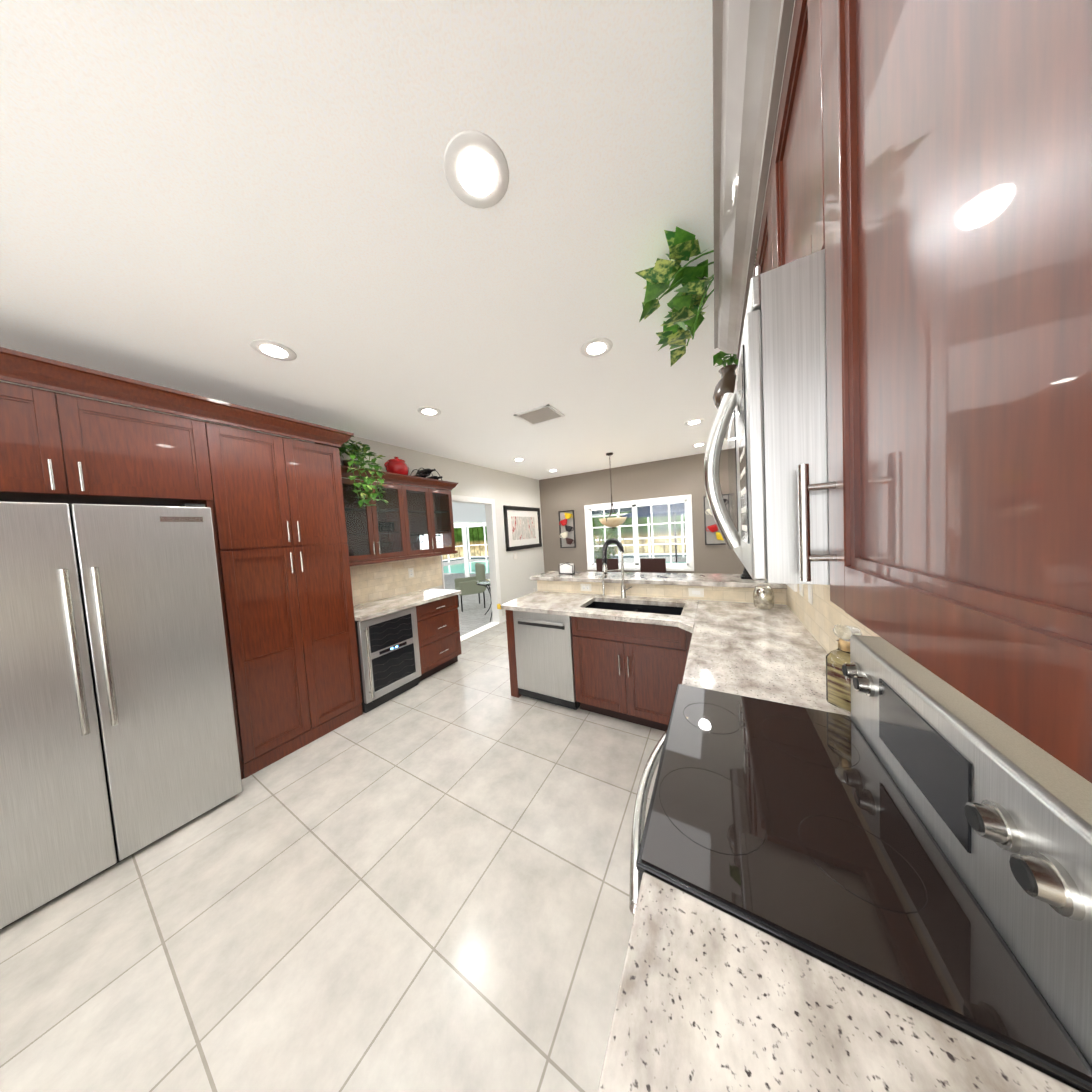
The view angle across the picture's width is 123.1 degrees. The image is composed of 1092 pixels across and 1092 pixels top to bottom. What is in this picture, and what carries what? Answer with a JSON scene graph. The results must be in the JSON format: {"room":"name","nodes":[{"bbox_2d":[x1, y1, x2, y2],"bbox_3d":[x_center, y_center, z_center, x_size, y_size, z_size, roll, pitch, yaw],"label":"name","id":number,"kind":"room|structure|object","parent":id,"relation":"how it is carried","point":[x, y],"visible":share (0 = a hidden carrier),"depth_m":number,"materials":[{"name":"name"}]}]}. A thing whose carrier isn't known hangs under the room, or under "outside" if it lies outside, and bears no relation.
{"room":"kitchen and dining room","nodes":[
{"label":"kitchen and dining room","id":0,"kind":"room"},
{"bbox_2d":[0,380,544,615],"bbox_3d":[-2.068,0.168,3.403,0.140,2.770,7.800,-2,3,30],"label":"wall","id":1,"kind":"structure","parent":0,"point":[510,489],"depth_m":5.36,"materials":[{"name":"white paint"}]},
{"bbox_2d":[342,478,413,561],"bbox_3d":[-1.936,-0.267,3.194,0.319,0.820,0.785,-2,3,30],"label":"upper cabinet","id":2,"kind":"object","parent":1,"relation":"attached to","point":[405,520],"depth_m":3.15,"materials":[{"name":"brown wood"}]},
{"bbox_2d":[338,436,387,506],"bbox_3d":[-1.896,-0.742,2.984,0.594,0.746,0.448,-2,3,30],"label":"ivy plant","id":3,"kind":"object","parent":2,"relation":"on","point":[354,452],"visible":0.9,"depth_m":2.89,"materials":[{"name":"green plant"}]},
{"bbox_2d":[384,457,408,474],"bbox_3d":[-1.766,-0.932,3.510,0.250,0.250,0.314,-2,3,30],"label":"ceramic jar","id":4,"kind":"object","parent":2,"relation":"on","point":[397,465],"visible":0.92,"depth_m":3.42,"materials":[{"name":"red ceramic"}]},
{"bbox_2d":[341,465,457,490],"bbox_3d":[-1.738,-0.754,3.477,0.370,0.100,1.536,-2,3,30],"label":"crown molding","id":5,"kind":"structure","parent":2,"relation":"attached to","point":[394,478],"depth_m":3.38,"materials":[{"name":"brown wood"}]},
{"bbox_2d":[410,468,441,479],"bbox_3d":[-1.545,-0.920,3.847,0.305,0.164,0.448,-2,3,30],"label":"wine rack","id":6,"kind":"object","parent":2,"relation":"on","point":[425,473],"visible":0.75,"depth_m":3.80,"materials":[{"name":"black metal"}]},
{"bbox_2d":[350,552,442,605],"bbox_3d":[-1.862,0.367,3.598,0.012,0.488,1.467,-2,3,30],"label":"backsplash","id":7,"kind":"structure","parent":1,"relation":"attached to","point":[375,582],"depth_m":3.59,"materials":[{"name":"tile"}]},
{"bbox_2d":[408,568,413,577],"bbox_3d":[-1.732,0.344,3.803,0.010,0.120,0.075,-2,3,30],"label":"outlet","id":8,"kind":"object","parent":7,"relation":"attached to","point":[411,572],"visible":1,"depth_m":3.80,"materials":[{"name":"white plastic"}]},
{"bbox_2d":[406,485,454,554],"bbox_3d":[-1.598,-0.315,3.785,0.319,0.820,0.785,-2,3,30],"label":"upper cabinet","id":9,"kind":"object","parent":1,"relation":"attached to","point":[431,512],"depth_m":3.73,"materials":[{"name":"brown wood"}]},
{"bbox_2d":[349,550,457,565],"bbox_3d":[-1.721,0.138,3.509,0.318,0.040,1.484,-2,3,30],"label":"rail","id":10,"kind":"object","parent":9,"relation":"attached to","point":[357,563],"visible":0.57,"depth_m":3.32,"materials":[{"name":"brown wood"}]},
{"bbox_2d":[452,502,485,521],"bbox_3d":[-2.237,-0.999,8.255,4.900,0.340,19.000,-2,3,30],"label":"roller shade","id":11,"kind":"object","parent":1,"relation":"attached to","point":[464,512],"visible":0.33,"depth_m":8.90,"materials":[{"name":"grey fabric"}]},
{"bbox_2d":[441,495,502,640],"bbox_3d":[-1.235,0.321,4.828,0.154,2.230,1.270,-2,3,30],"label":"door frame","id":12,"kind":"structure","parent":1,"relation":"attached to","point":[492,560],"depth_m":5.28,"materials":[{"name":"white wood"}]},
{"bbox_2d":[503,505,541,550],"bbox_3d":[-0.446,-0.372,6.081,0.034,0.860,1.280,-2,3,30],"label":"framed painting","id":13,"kind":"object","parent":1,"relation":"attached to","point":[522,526],"visible":1,"depth_m":6.00,"materials":[{"name":"white paper"}]},
{"bbox_2d":[513,553,534,591],"bbox_3d":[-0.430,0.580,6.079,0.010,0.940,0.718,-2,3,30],"label":"light switch","id":14,"kind":"object","parent":1,"relation":"attached to","point":[514,555],"visible":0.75,"depth_m":5.80,"materials":[{"name":"white plastic"}]},
{"bbox_2d":[0,621,664,1091],"bbox_3d":[-0.237,1.522,2.466,4.170,0.060,8.080,-2,3,30],"label":"floor","id":15,"kind":"structure","parent":0,"point":[422,885],"depth_m":1.24,"materials":[{"name":"tile"}]},
{"bbox_2d":[0,501,241,929],"bbox_3d":[-2.534,0.722,1.639,0.775,1.885,0.925,-2,3,30],"label":"refrigerator","id":16,"kind":"object","parent":15,"relation":"on","point":[118,740],"visible":1,"depth_m":1.49,"materials":[{"name":"silver metal"}]},
{"bbox_2d":[0,381,243,779],"bbox_3d":[-2.638,0.444,1.673,0.577,2.450,1.040,-2,3,30],"label":"tall cabinet","id":17,"kind":"object","parent":15,"relation":"on","point":[55,447],"visible":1,"depth_m":1.62,"materials":[{"name":"brown wood"}]},
{"bbox_2d":[0,347,353,447],"bbox_3d":[-2.542,-0.863,1.863,0.626,0.125,2.208,-2,3,30],"label":"crown molding","id":18,"kind":"structure","parent":17,"relation":"attached to","point":[18,367],"depth_m":1.71,"materials":[{"name":"brown wood"}]},
{"bbox_2d":[205,422,362,777],"bbox_3d":[-2.183,0.379,2.470,0.577,2.450,0.799,-2,3,30],"label":"pantry cabinet","id":19,"kind":"object","parent":15,"relation":"on","point":[279,513],"visible":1,"depth_m":2.27,"materials":[{"name":"brown wood"}]},
{"bbox_2d":[355,607,420,712],"bbox_3d":[-1.760,1.114,3.101,0.637,0.875,0.588,-2,3,30],"label":"wine cooler","id":20,"kind":"object","parent":15,"relation":"on","point":[388,656],"visible":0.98,"depth_m":2.92,"materials":[{"name":"silver metal"}]},
{"bbox_2d":[415,595,460,680],"bbox_3d":[-1.474,1.069,3.622,0.616,0.880,0.600,-2,3,30],"label":"base cabinet","id":21,"kind":"object","parent":15,"relation":"on","point":[439,635],"visible":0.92,"depth_m":3.47,"materials":[{"name":"brown wood"}]},
{"bbox_2d":[353,588,461,621],"bbox_3d":[-1.637,0.630,3.352,0.629,0.039,1.227,-2,3,30],"label":"countertop","id":22,"kind":"structure","parent":21,"relation":"on","point":[374,609],"depth_m":3.23,"materials":[{"name":"stone"}]},
{"bbox_2d":[505,610,520,697],"bbox_3d":[-0.181,1.015,3.137,0.089,0.880,0.608,-2,3,30],"label":"peninsula end panel","id":23,"kind":"object","parent":15,"relation":"on","point":[512,654],"visible":0.21,"depth_m":2.87,"materials":[{"name":"brown wood"}]},
{"bbox_2d":[513,611,579,709],"bbox_3d":[0.113,1.009,2.945,0.600,0.875,0.648,-2,3,30],"label":"dishwasher","id":24,"kind":"object","parent":15,"relation":"on","point":[544,656],"visible":0.73,"depth_m":2.67,"materials":[{"name":"silver metal"}]},
{"bbox_2d":[596,559,618,571],"bbox_3d":[1.117,0.760,5.620,0.440,1.000,0.450,-2,3,30],"label":"dining chair","id":25,"kind":"object","parent":15,"relation":"on","point":[612,564],"visible":0.21,"depth_m":5.74,"materials":[{"name":"brown"}]},
{"bbox_2d":[571,616,691,730],"bbox_3d":[0.786,0.985,2.559,0.939,0.879,0.646,-2,3,30],"label":"base cabinet","id":26,"kind":"object","parent":15,"relation":"on","point":[631,672],"visible":0.83,"depth_m":2.31,"materials":[{"name":"brown wood"}]},
{"bbox_2d":[501,591,698,626],"bbox_3d":[0.442,0.537,2.702,1.669,0.040,0.679,-2,3,30],"label":"countertop","id":27,"kind":"structure","parent":26,"relation":"on","point":[563,604],"depth_m":2.60,"materials":[{"name":"stone"}]},
{"bbox_2d":[599,575,605,596],"bbox_3d":[0.544,0.391,2.877,0.036,0.220,0.121,-2,3,30],"label":"soap dispenser","id":28,"kind":"object","parent":27,"relation":"on","point":[603,595],"visible":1,"depth_m":2.91,"materials":[{"name":"grey metal"}]},
{"bbox_2d":[601,538,631,598],"bbox_3d":[0.665,0.212,2.768,0.248,0.573,0.155,-2,3,30],"label":"spring faucet","id":29,"kind":"object","parent":27,"relation":"on","point":[608,542],"visible":1,"depth_m":2.77,"materials":[{"name":"grey metal"}]},
{"bbox_2d":[585,601,682,614],"bbox_3d":[0.741,0.642,2.552,0.834,0.189,0.404,-2,3,30],"label":"sink","id":30,"kind":"object","parent":27,"relation":"in","point":[641,608],"visible":0.04,"depth_m":2.70,"materials":[{"name":"black metal"}]},
{"bbox_2d":[678,622,693,632],"bbox_3d":[0.929,0.542,1.973,0.099,0.040,0.099,-2,3,30],"label":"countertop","id":31,"kind":"structure","parent":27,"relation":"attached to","point":[687,626],"depth_m":1.97,"materials":[{"name":"stone"}]},
{"bbox_2d":[640,558,665,572],"bbox_3d":[1.854,0.736,5.197,0.440,1.000,0.450,-2,3,30],"label":"dining chair","id":32,"kind":"object","parent":15,"relation":"on","point":[652,565],"visible":0.29,"depth_m":5.33,"materials":[{"name":"brown"}]},
{"bbox_2d":[537,580,786,604],"bbox_3d":[0.938,0.874,2.913,2.259,1.050,0.130,-2,3,30],"label":"wall","id":33,"kind":"structure","parent":15,"relation":"on","point":[732,594],"depth_m":2.72,"materials":[{"name":"tile"}]},
{"bbox_2d":[580,584,591,590],"bbox_3d":[0.419,0.433,3.093,0.120,0.068,0.010,-2,3,30],"label":"outlet","id":34,"kind":"object","parent":33,"relation":"attached to","point":[584,587],"depth_m":3.09,"materials":[{"name":"white plastic"}]},
{"bbox_2d":[530,571,786,588],"bbox_3d":[0.939,0.322,3.007,2.319,0.039,0.470,-2,3,30],"label":"bar","id":35,"kind":"object","parent":33,"relation":"on","point":[708,579],"visible":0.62,"depth_m":2.80,"materials":[{"name":"beige stone"}]},
{"bbox_2d":[559,562,574,574],"bbox_3d":[0.240,0.257,3.419,0.180,0.134,0.064,-2,3,30],"label":"napkin holder","id":36,"kind":"object","parent":35,"relation":"on","point":[567,568],"visible":1,"depth_m":3.40,"materials":[{"name":"white metal"}]},
{"bbox_2d":[740,567,751,578],"bbox_3d":[1.722,0.086,2.534,0.110,0.380,0.110,-2,3,30],"label":"candle holder","id":37,"kind":"object","parent":35,"relation":"on","point":[745,575],"visible":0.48,"depth_m":2.52,"materials":[{"name":"black metal"}]},
{"bbox_2d":[688,588,703,596],"bbox_3d":[1.309,0.404,2.582,0.118,0.075,0.010,-2,3,30],"label":"outlet","id":38,"kind":"object","parent":33,"relation":"attached to","point":[696,592],"depth_m":2.58,"materials":[{"name":"white plastic"}]},
{"bbox_2d":[629,635,1091,1091],"bbox_3d":[0.614,0.918,0.799,0.692,1.200,0.756,-2,3,30],"label":"electric range","id":39,"kind":"object","parent":15,"relation":"on","point":[911,832],"visible":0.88,"depth_m":0.53,"materials":[{"name":"glass"}]},
{"bbox_3d":[1.094,1.015,1.527,0.617,0.880,0.953,-2,3,30],"label":"base cabinet","id":40,"kind":"object","parent":15,"relation":"on","visible":0},
{"bbox_2d":[682,600,850,717],"bbox_3d":[1.212,0.535,1.752,0.609,0.039,1.536,-2,3,30],"label":"countertop","id":41,"kind":"structure","parent":40,"relation":"on","point":[777,653],"depth_m":1.45,"materials":[{"name":"stone"}]},
{"bbox_2d":[753,586,773,609],"bbox_3d":[1.636,0.387,2.227,0.132,0.160,0.132,-2,3,30],"label":"glass jar","id":42,"kind":"object","parent":41,"relation":"on","point":[763,597],"visible":1,"depth_m":2.18,"materials":[{"name":"clear glass"}]},
{"bbox_2d":[826,625,861,712],"bbox_3d":[1.045,0.417,1.025,0.079,0.284,0.079,-4,3,-15],"label":"bottle","id":43,"kind":"object","parent":41,"relation":"on","point":[838,688],"visible":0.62,"depth_m":1.02,"materials":[{"name":"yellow glass"}]},
{"bbox_3d":[0.096,1.157,-0.217,0.617,0.880,1.535,-2,3,30],"label":"base cabinet","id":44,"kind":"object","parent":15,"relation":"on","visible":0},
{"bbox_2d":[598,872,1079,1091],"bbox_3d":[0.073,0.698,-0.239,0.609,0.039,1.539,-2,3,30],"label":"countertop","id":45,"kind":"structure","parent":44,"relation":"on","point":[710,998],"depth_m":0.39,"materials":[{"name":"stone"}]},
{"bbox_2d":[0,0,794,479],"bbox_3d":[-0.406,-1.310,2.333,4.170,0.080,8.080,-2,3,30],"label":"ceiling","id":46,"kind":"structure","parent":0,"point":[196,196],"depth_m":1.05,"materials":[{"name":"white paint"}]},
{"bbox_2d":[249,339,296,360],"bbox_3d":[-1.629,-1.167,1.773,0.210,0.006,0.210,-2,3,30],"label":"recessed light","id":47,"kind":"object","parent":46,"relation":"in","point":[273,350],"visible":1,"depth_m":1.76,"materials":[{"name":"white"}]},
{"bbox_2d":[417,407,440,415],"bbox_3d":[-1.083,-1.246,2.748,0.210,0.006,0.210,-2,3,30],"label":"recessed light","id":48,"kind":"object","parent":46,"relation":"in","point":[429,411],"visible":1,"depth_m":2.73,"materials":[{"name":"white"}]},
{"bbox_2d":[443,130,508,208],"bbox_3d":[-0.225,-1.213,0.966,0.210,0.006,0.210,-2,3,30],"label":"recessed light","id":49,"kind":"object","parent":46,"relation":"in","point":[476,168],"visible":1,"depth_m":0.95,"materials":[{"name":"white glass"}]},
{"bbox_2d":[513,458,524,460],"bbox_3d":[-0.432,-1.379,4.732,0.210,0.006,0.210,-2,3,30],"label":"recessed light","id":50,"kind":"object","parent":46,"relation":"in","point":[519,459],"visible":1,"depth_m":4.70,"materials":[{"name":"white"}]},
{"bbox_2d":[514,404,564,424],"bbox_3d":[-0.064,-1.314,2.979,0.400,0.014,0.340,-2,3,30],"label":"ceiling vent","id":51,"kind":"object","parent":46,"relation":"in","point":[541,414],"visible":0.96,"depth_m":2.95,"materials":[{"name":"white metal"}]},
{"bbox_2d":[580,337,612,357],"bbox_3d":[0.330,-1.292,1.936,0.210,0.006,0.210,-2,3,30],"label":"recessed light","id":52,"kind":"object","parent":46,"relation":"in","point":[595,347],"visible":1,"depth_m":1.92,"materials":[{"name":"white glass"}]},
{"bbox_2d":[599,452,627,528],"bbox_3d":[1.038,-0.867,4.710,0.440,1.200,0.454,-2,3,30],"label":"pendant lamp","id":53,"kind":"object","parent":46,"relation":"hanging from","point":[613,522],"visible":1,"depth_m":4.63,"materials":[{"name":"beige glass"}]},
{"bbox_2d":[684,419,703,424],"bbox_3d":[1.734,-1.448,3.465,0.210,0.006,0.210,-2,3,30],"label":"recessed light","id":54,"kind":"object","parent":46,"relation":"in","point":[694,422],"visible":1,"depth_m":3.45,"materials":[{"name":"white"}]},
{"bbox_2d":[692,443,706,446],"bbox_3d":[2.318,-1.531,4.487,0.210,0.006,0.210,-2,3,30],"label":"recessed light","id":55,"kind":"object","parent":46,"relation":"in","point":[698,444],"visible":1,"depth_m":4.47,"materials":[{"name":"white"}]},
{"bbox_2d":[539,449,743,573],"bbox_3d":[1.644,-0.169,5.837,3.890,2.770,0.140,-2,3,30],"label":"wall","id":56,"kind":"structure","parent":0,"point":[658,479],"depth_m":5.68,"materials":[{"name":"beige paint"}]},
{"bbox_2d":[558,510,575,547],"bbox_3d":[0.442,-0.358,6.376,0.360,0.800,0.090,-2,3,30],"label":"wall art","id":57,"kind":"object","parent":56,"relation":"attached to","point":[567,529],"visible":1,"depth_m":6.37,"materials":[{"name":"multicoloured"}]},
{"bbox_2d":[584,494,693,567],"bbox_3d":[1.744,-0.234,5.763,2.010,1.295,0.160,-2,3,30],"label":"dining window","id":58,"kind":"structure","parent":56,"relation":"in","point":[656,529],"depth_m":5.67,"materials":[{"name":"white wood"}]},
{"bbox_2d":[590,570,690,572],"bbox_3d":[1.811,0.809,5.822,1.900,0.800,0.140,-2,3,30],"label":"sill","id":59,"kind":"structure","parent":56,"relation":"attached to","point":[639,571],"depth_m":5.47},
{"bbox_2d":[587,567,693,570],"bbox_3d":[1.747,0.444,5.730,2.010,0.055,0.030,-2,3,30],"label":"window sill","id":60,"kind":"structure","parent":56,"relation":"attached to","point":[638,568],"depth_m":5.44,"materials":[{"name":"white"}]},
{"bbox_2d":[703,494,729,544],"bbox_3d":[2.877,-0.438,4.977,0.380,0.840,0.090,-2,3,30],"label":"wall art","id":61,"kind":"object","parent":56,"relation":"attached to","point":[713,535],"visible":0.54,"depth_m":5.05,"materials":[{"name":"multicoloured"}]},
{"bbox_2d":[712,0,794,358],"bbox_3d":[0.413,-0.974,0.283,0.442,0.162,3.014,-2,3,30],"label":"wall","id":62,"kind":"structure","parent":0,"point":[750,38],"depth_m":0.70,"materials":[{"name":"beige paint"}]},
{"bbox_2d":[635,226,756,365],"bbox_3d":[0.785,-1.106,1.337,0.686,0.427,0.693,-2,3,30],"label":"pothos plant","id":63,"kind":"object","parent":62,"relation":"on","point":[691,296],"visible":0.75,"depth_m":1.30,"materials":[{"name":"green plant"}]},
{"bbox_3d":[1.128,0.096,0.877,0.140,2.770,6.600,-2,3,30],"label":"wall","id":64,"kind":"structure","parent":0,"visible":0},
{"bbox_2d":[753,0,824,276],"bbox_3d":[0.676,-0.678,0.645,0.367,0.490,0.758,-2,3,30],"label":"upper cabinet","id":65,"kind":"object","parent":64,"relation":"attached to","point":[792,228],"visible":0.15,"depth_m":0.52,"materials":[{"name":"brown wood"}]},
{"bbox_2d":[704,249,829,584],"bbox_3d":[0.652,-0.203,0.698,0.488,0.460,0.760,-2,3,30],"label":"over-the-range microwave","id":66,"kind":"object","parent":65,"relation":"attached to","point":[772,409],"visible":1,"depth_m":0.44,"materials":[{"name":"metal"}]},
{"bbox_2d":[786,584,879,653],"bbox_3d":[0.884,0.320,0.594,0.012,0.538,3.837,-2,3,30],"label":"backsplash","id":67,"kind":"structure","parent":64,"relation":"attached to","point":[822,616],"depth_m":1.51,"materials":[{"name":"tile"}]},
{"bbox_2d":[786,584,797,591],"bbox_3d":[1.704,0.151,2.065,0.022,0.280,0.300,-2,3,30],"label":"intercom","id":68,"kind":"object","parent":67,"relation":"attached to","point":[794,587],"visible":0.21,"depth_m":1.95,"materials":[{"name":"white plastic"}]},
{"bbox_2d":[799,584,803,596],"bbox_3d":[1.585,0.249,1.840,0.010,0.120,0.075,-2,3,30],"label":"switch plate","id":69,"kind":"object","parent":67,"relation":"attached to","point":[801,592],"depth_m":1.83,"materials":[{"name":"white plastic"}]},
{"bbox_2d":[808,584,812,604],"bbox_3d":[1.486,0.263,1.667,0.010,0.120,0.075,-2,3,30],"label":"switch plate","id":70,"kind":"object","parent":67,"relation":"attached to","point":[810,593],"depth_m":1.65,"materials":[{"name":"white plastic"}]},
{"bbox_2d":[809,0,1091,782],"bbox_3d":[0.392,-0.390,0.097,0.329,0.980,0.508,-2,3,30],"label":"upper cabinet","id":71,"kind":"object","parent":64,"relation":"attached to","point":[957,140],"depth_m":0.20,"materials":[{"name":"brown wood"}]},
{"bbox_3d":[1.343,-0.376,1.789,0.367,0.680,0.658,-2,3,30],"label":"upper cabinet","id":72,"kind":"object","parent":64,"relation":"attached to","visible":0},
{"bbox_2d":[721,396,729,439],"bbox_3d":[1.318,-0.781,1.825,0.420,0.125,0.750,-2,3,30],"label":"crown molding","id":73,"kind":"structure","parent":72,"relation":"attached to","point":[726,435],"depth_m":2.02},
{"bbox_2d":[713,351,738,408],"bbox_3d":[1.101,-1.003,1.780,0.177,0.344,0.197,-2,3,30],"label":"vase","id":74,"kind":"object","parent":73,"relation":"on","point":[726,383],"visible":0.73,"depth_m":1.76,"materials":[{"name":"brown ceramic"}]},
{"bbox_3d":[6.473,0.883,9.403,8.930,0.080,10.650,-2,3,30],"label":"deck","id":75,"kind":"object","parent":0,"visible":0},
{"bbox_2d":[466,522,487,558],"bbox_3d":[3.419,-1.178,16.554,21.230,3.719,0.080,-2,3,30],"label":"cage","id":76,"kind":"object","parent":75,"relation":"on","point":[485,544],"visible":0.19,"depth_m":21.37,"materials":[{"name":"white"}]},
{"label":"outside","id":77,"kind":"structure","parent":0,"visible":0},
{"bbox_2d":[442,522,464,559],"bbox_3d":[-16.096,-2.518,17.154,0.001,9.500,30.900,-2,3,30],"label":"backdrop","id":78,"kind":"structure","parent":77,"point":[458,536],"depth_m":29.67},
{"bbox_2d":[443,559,492,635],"bbox_3d":[-5.438,1.542,10.523,12.850,0.080,19.400,-2,3,30],"label":"deck","id":79,"kind":"object","parent":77,"point":[472,617],"visible":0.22,"depth_m":7.10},
{"bbox_2d":[443,522,463,561],"bbox_3d":[-10.696,-0.184,13.367,0.080,3.719,19.440,-2,3,30],"label":"cage","id":80,"kind":"object","parent":79,"relation":"on","point":[448,559],"visible":0.04,"depth_m":20.81,"materials":[{"name":"white"}]},
{"bbox_2d":[462,526,469,576],"bbox_3d":[-3.191,0.267,11.745,0.120,2.078,0.120,-2,3,30],"label":"post","id":81,"kind":"object","parent":79,"relation":"on","point":[465,550],"visible":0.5,"depth_m":11.70,"materials":[{"name":"white"}]},
{"bbox_2d":[443,560,489,573],"bbox_3d":[-3.463,1.083,16.748,5.100,0.011,5.800,-2,3,30],"label":"pool","id":82,"kind":"object","parent":79,"relation":"on","point":[457,568],"visible":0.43,"depth_m":15.90,"materials":[{"name":"teal liquid"}]},
{"bbox_2d":[454,563,485,611],"bbox_3d":[-1.776,0.939,6.965,0.620,1.018,0.720,-5,3,-25],"label":"patio chair","id":83,"kind":"object","parent":79,"relation":"on","point":[467,585],"visible":0.92,"depth_m":6.78,"materials":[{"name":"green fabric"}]},
{"bbox_2d":[476,579,491,621],"bbox_3d":[-1.049,1.072,5.989,0.661,0.749,0.660,-2,3,30],"label":"patio table","id":84,"kind":"object","parent":79,"relation":"on","point":[485,582],"visible":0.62,"depth_m":5.83,"materials":[{"name":"clear glass"}]},
{"bbox_2d":[467,522,487,555],"bbox_3d":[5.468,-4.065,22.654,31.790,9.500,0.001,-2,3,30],"label":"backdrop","id":85,"kind":"structure","parent":77,"point":[476,535],"depth_m":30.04,"materials":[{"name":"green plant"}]},
{"bbox_3d":[-6.856,0.788,5.337,0.120,2.078,0.120,-2,3,30],"label":"post","id":86,"kind":"object","parent":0,"visible":0},
{"bbox_2d":[453,522,485,526],"bbox_3d":[-4.476,-0.672,9.562,0.200,0.150,19.000,-2,3,30],"label":"fascia","id":87,"kind":"object","parent":86,"relation":"on","point":[468,524],"depth_m":11.84,"materials":[{"name":"white"}]}
]}

